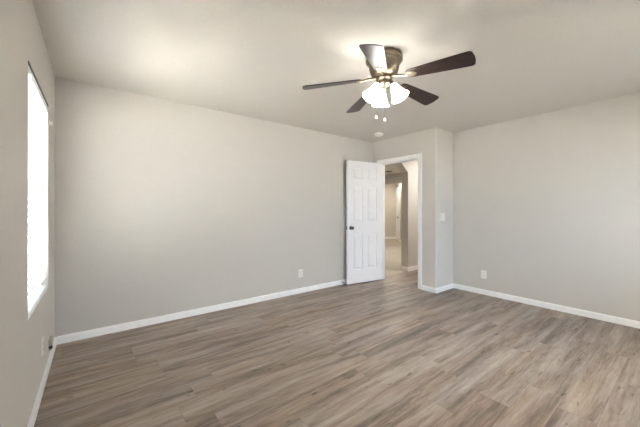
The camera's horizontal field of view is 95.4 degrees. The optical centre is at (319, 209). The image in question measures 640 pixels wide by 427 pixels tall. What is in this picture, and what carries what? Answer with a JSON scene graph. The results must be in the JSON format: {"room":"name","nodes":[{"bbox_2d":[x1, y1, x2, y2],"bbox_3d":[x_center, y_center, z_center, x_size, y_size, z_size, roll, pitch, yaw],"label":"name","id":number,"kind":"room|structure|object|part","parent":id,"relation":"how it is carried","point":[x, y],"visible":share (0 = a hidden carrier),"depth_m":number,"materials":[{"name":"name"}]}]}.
{"room":"empty bedroom","nodes":[
{"label":"empty bedroom","id":0,"kind":"room"},
{"bbox_2d":[0,0,54,426],"bbox_3d":[-1.196,0.010,0.985,0.115,2.440,4.352,0,0,-38],"label":"wall","id":1,"kind":"structure","parent":0,"point":[22,366],"depth_m":1.44,"materials":[{"name":"beige paint"}]},
{"bbox_2d":[28,200,47,319],"bbox_3d":[-1.896,-0.105,1.883,0.119,1.420,0.870,0,0,-38],"label":"window","id":2,"kind":"structure","parent":1,"relation":"in","point":[30,256],"depth_m":2.17,"materials":[{"name":"white plastic"}]},
{"bbox_3d":[-1.924,0.234,1.861,0.004,0.643,0.780,0,0,-38],"label":"glass pane","id":3,"kind":"part","parent":2,"relation":"part of","materials":[{"name":"white glass"}]},
{"bbox_3d":[-1.923,-0.105,1.863,0.052,1.420,0.870,0,0,-38],"label":"frame","id":4,"kind":"part","parent":2,"relation":"part of","materials":[{"name":"white plastic"}]},
{"bbox_3d":[-1.875,0.602,1.899,0.067,0.006,0.868,0,0,-38],"label":"sill","id":5,"kind":"part","parent":2,"relation":"part of","materials":[{"name":"white paint"}]},
{"bbox_2d":[28,61,48,316],"bbox_3d":[-1.868,-0.106,1.904,0.068,1.406,0.860,0,0,-38],"label":"window blind","id":6,"kind":"object","parent":2,"relation":"attached to","point":[37,103],"visible":0.68,"depth_m":1.92,"materials":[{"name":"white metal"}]},
{"bbox_3d":[-2.053,-0.092,2.135,0.053,1.346,0.002,0,0,-38],"label":"ladder cord","id":7,"kind":"part","parent":6,"relation":"part of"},
{"bbox_3d":[-1.870,-0.778,1.902,0.051,0.042,0.852,0,0,-38],"label":"head rail","id":8,"kind":"part","parent":6,"relation":"part of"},
{"bbox_3d":[-1.871,0.587,1.902,0.050,0.020,0.846,0,0,-38],"label":"rail","id":9,"kind":"part","parent":6,"relation":"part of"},
{"bbox_2d":[27,337,56,426],"bbox_3d":[-1.145,1.194,1.024,0.013,0.072,4.122,0,0,-38],"label":"baseboard","id":10,"kind":"structure","parent":1,"relation":"attached to","point":[37,402],"depth_m":1.92,"materials":[{"name":"white paint"}]},
{"bbox_2d":[41,337,43,356],"bbox_3d":[-1.903,0.940,1.998,0.009,0.116,0.072,0,0,-38],"label":"wall outlet","id":11,"kind":"object","parent":1,"relation":"attached to","point":[42,339],"visible":1,"depth_m":1.97,"materials":[{"name":"white plastic"}]},
{"bbox_2d":[48,335,52,350],"bbox_3d":[-2.140,1.065,2.317,0.026,0.084,0.125,0,0,-38],"label":"cable jack","id":12,"kind":"object","parent":1,"relation":"attached to","point":[50,342],"visible":1,"depth_m":2.28,"materials":[{"name":"grey plastic"}]},
{"bbox_2d":[55,77,372,337],"bbox_3d":[-0.764,0.010,4.000,4.262,2.440,0.115,0,0,-38],"label":"wall","id":13,"kind":"structure","parent":0,"point":[163,207],"depth_m":3.29,"materials":[{"name":"beige paint"}]},
{"bbox_2d":[57,279,345,344],"bbox_3d":[-0.720,1.194,3.953,4.249,0.072,0.013,0,0,-38],"label":"baseboard","id":14,"kind":"structure","parent":13,"relation":"attached to","point":[67,338],"depth_m":3.28,"materials":[{"name":"white paint"}]},
{"bbox_2d":[298,269,302,276],"bbox_3d":[-0.285,0.940,4.293,0.072,0.116,0.009,0,0,-38],"label":"wall outlet","id":15,"kind":"object","parent":13,"relation":"attached to","point":[300,271],"visible":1,"depth_m":4.29,"materials":[{"name":"white plastic"}]},
{"bbox_2d":[32,0,639,174],"bbox_3d":[1.526,-1.260,7.090,11.899,0.100,10.665,0,0,-38],"label":"ceiling","id":16,"kind":"structure","parent":0,"point":[249,58],"depth_m":2.26,"materials":[{"name":"beige paint"}]},
{"bbox_2d":[302,44,475,120],"bbox_3d":[0.542,-0.949,2.318,1.212,0.521,1.246,0,0,-38],"label":"ceiling fan","id":17,"kind":"object","parent":16,"relation":"hanging from","point":[383,63],"visible":1,"depth_m":2.22,"materials":[{"name":"brown wood"}]},
{"bbox_3d":[0.091,-0.991,2.311,0.461,0.081,0.145,0,0,1],"label":"blade","id":18,"kind":"part","parent":17,"relation":"part of","materials":[{"name":"brown wood"}]},
{"bbox_3d":[0.388,-0.995,2.699,0.145,0.072,0.461,0,0,-17],"label":"blade","id":19,"kind":"part","parent":17,"relation":"part of","materials":[{"name":"brown wood"}]},
{"bbox_3d":[0.400,-0.907,2.240,0.138,0.152,0.144,0,0,-38],"label":"lamp shade","id":20,"kind":"part","parent":17,"relation":"part of","materials":[{"name":"white glass"}]},
{"bbox_3d":[0.368,-0.988,1.909,0.145,0.087,0.461,0,0,19],"label":"blade","id":21,"kind":"part","parent":17,"relation":"part of","materials":[{"name":"brown wood"}]},
{"bbox_3d":[0.506,-0.907,2.428,0.138,0.152,0.134,0,0,-38],"label":"lamp shade","id":22,"kind":"part","parent":17,"relation":"part of","materials":[{"name":"white glass"}]},
{"bbox_3d":[0.505,-0.850,2.277,0.003,0.270,0.016,0,0,4],"label":"pull chain","id":23,"kind":"part","parent":17,"relation":"part of","materials":[{"name":"silver metal"}]},
{"bbox_3d":[0.615,-0.907,2.240,0.142,0.152,0.135,0,0,-38],"label":"lamp shade","id":24,"kind":"part","parent":17,"relation":"part of","materials":[{"name":"white glass"}]},
{"bbox_3d":[0.854,-1.001,2.528,0.462,0.061,0.145,0,0,-38],"label":"blade","id":25,"kind":"part","parent":17,"relation":"part of","materials":[{"name":"brown wood"}]},
{"bbox_3d":[0.836,-1.006,2.048,0.461,0.052,0.145,0,0,37],"label":"blade","id":26,"kind":"part","parent":17,"relation":"part of","materials":[{"name":"brown wood"}]},
{"bbox_2d":[34,239,639,426],"bbox_3d":[1.526,1.278,7.090,11.899,0.104,10.665,0,0,-38],"label":"floor","id":27,"kind":"structure","parent":0,"point":[389,351],"depth_m":2.28,"materials":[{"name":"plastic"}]},
{"bbox_2d":[385,184,396,236],"bbox_3d":[2.406,0.010,12.269,1.800,2.440,0.100,0,0,7],"label":"wall","id":28,"kind":"structure","parent":0,"point":[390,189],"depth_m":12.15,"materials":[{"name":"beige paint"}]},
{"bbox_2d":[385,173,400,184],"bbox_3d":[2.213,0.010,10.295,0.115,2.440,6.240,0,0,-38],"label":"wall","id":29,"kind":"structure","parent":0,"point":[390,178],"depth_m":9.85,"materials":[{"name":"beige paint"}]},
{"bbox_2d":[397,183,400,239],"bbox_3d":[3.079,0.010,10.813,0.100,2.440,2.620,0,0,7],"label":"wall","id":30,"kind":"structure","parent":0,"point":[399,184],"depth_m":11.06,"materials":[{"name":"beige paint"}]},
{"bbox_2d":[396,187,399,241],"bbox_3d":[3.072,0.180,11.589,0.100,2.100,0.882,0,0,7],"label":"door","id":31,"kind":"structure","parent":30,"relation":"in","point":[398,188],"depth_m":11.32,"materials":[{"name":"white paint"}]},
{"bbox_2d":[395,160,417,266],"bbox_3d":[2.031,0.010,6.105,2.507,2.440,0.160,0,0,-38],"label":"wall","id":32,"kind":"structure","parent":0,"point":[409,170],"depth_m":5.87,"materials":[{"name":"beige paint"}]},
{"bbox_2d":[401,265,417,271],"bbox_3d":[2.318,1.188,6.326,1.583,0.085,0.183,0,0,-38],"label":"baseboard","id":33,"kind":"structure","parent":32,"relation":"attached to","point":[404,268],"depth_m":5.86,"materials":[{"name":"white paint"}]},
{"bbox_2d":[373,128,452,287],"bbox_3d":[1.535,0.010,5.002,0.600,2.440,1.349,0,0,-38],"label":"wall","id":34,"kind":"structure","parent":0,"point":[435,145],"depth_m":4.42,"materials":[{"name":"beige paint"}]},
{"bbox_2d":[377,153,421,289],"bbox_3d":[1.339,0.182,4.859,0.147,2.097,0.896,0,0,-38],"label":"door frame","id":35,"kind":"structure","parent":34,"relation":"attached to","point":[413,157],"depth_m":4.55,"materials":[{"name":"white paint"}]},
{"bbox_2d":[346,160,381,284],"bbox_3d":[0.740,0.207,4.947,0.734,2.022,0.164,0,0,-35],"label":"door","id":36,"kind":"structure","parent":35,"relation":"attached to","point":[363,179],"depth_m":4.89,"materials":[{"name":"white paint"}]},
{"bbox_2d":[441,213,444,220],"bbox_3d":[1.857,0.112,4.386,0.117,0.117,0.019,0,0,-38],"label":"light switch","id":37,"kind":"object","parent":34,"relation":"attached to","point":[442,214],"visible":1,"depth_m":4.39,"materials":[{"name":"white plastic"}]},
{"bbox_2d":[453,93,639,320],"bbox_3d":[3.060,0.010,3.431,0.115,2.440,3.003,0,0,-38],"label":"wall","id":38,"kind":"structure","parent":0,"point":[547,205],"depth_m":3.56,"materials":[{"name":"beige paint"}]},
{"bbox_2d":[481,270,486,278],"bbox_3d":[2.373,0.940,4.216,0.009,0.116,0.072,0,0,-38],"label":"wall outlet","id":39,"kind":"object","parent":38,"relation":"attached to","point":[483,273],"visible":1,"depth_m":4.21,"materials":[{"name":"white plastic"}]},
{"bbox_2d":[422,283,639,328],"bbox_3d":[2.408,1.194,3.771,0.498,0.072,4.109,0,0,-38],"label":"baseboard","id":40,"kind":"structure","parent":38,"relation":"attached to","point":[613,319],"depth_m":3.65,"materials":[{"name":"white paint"}]}
]}

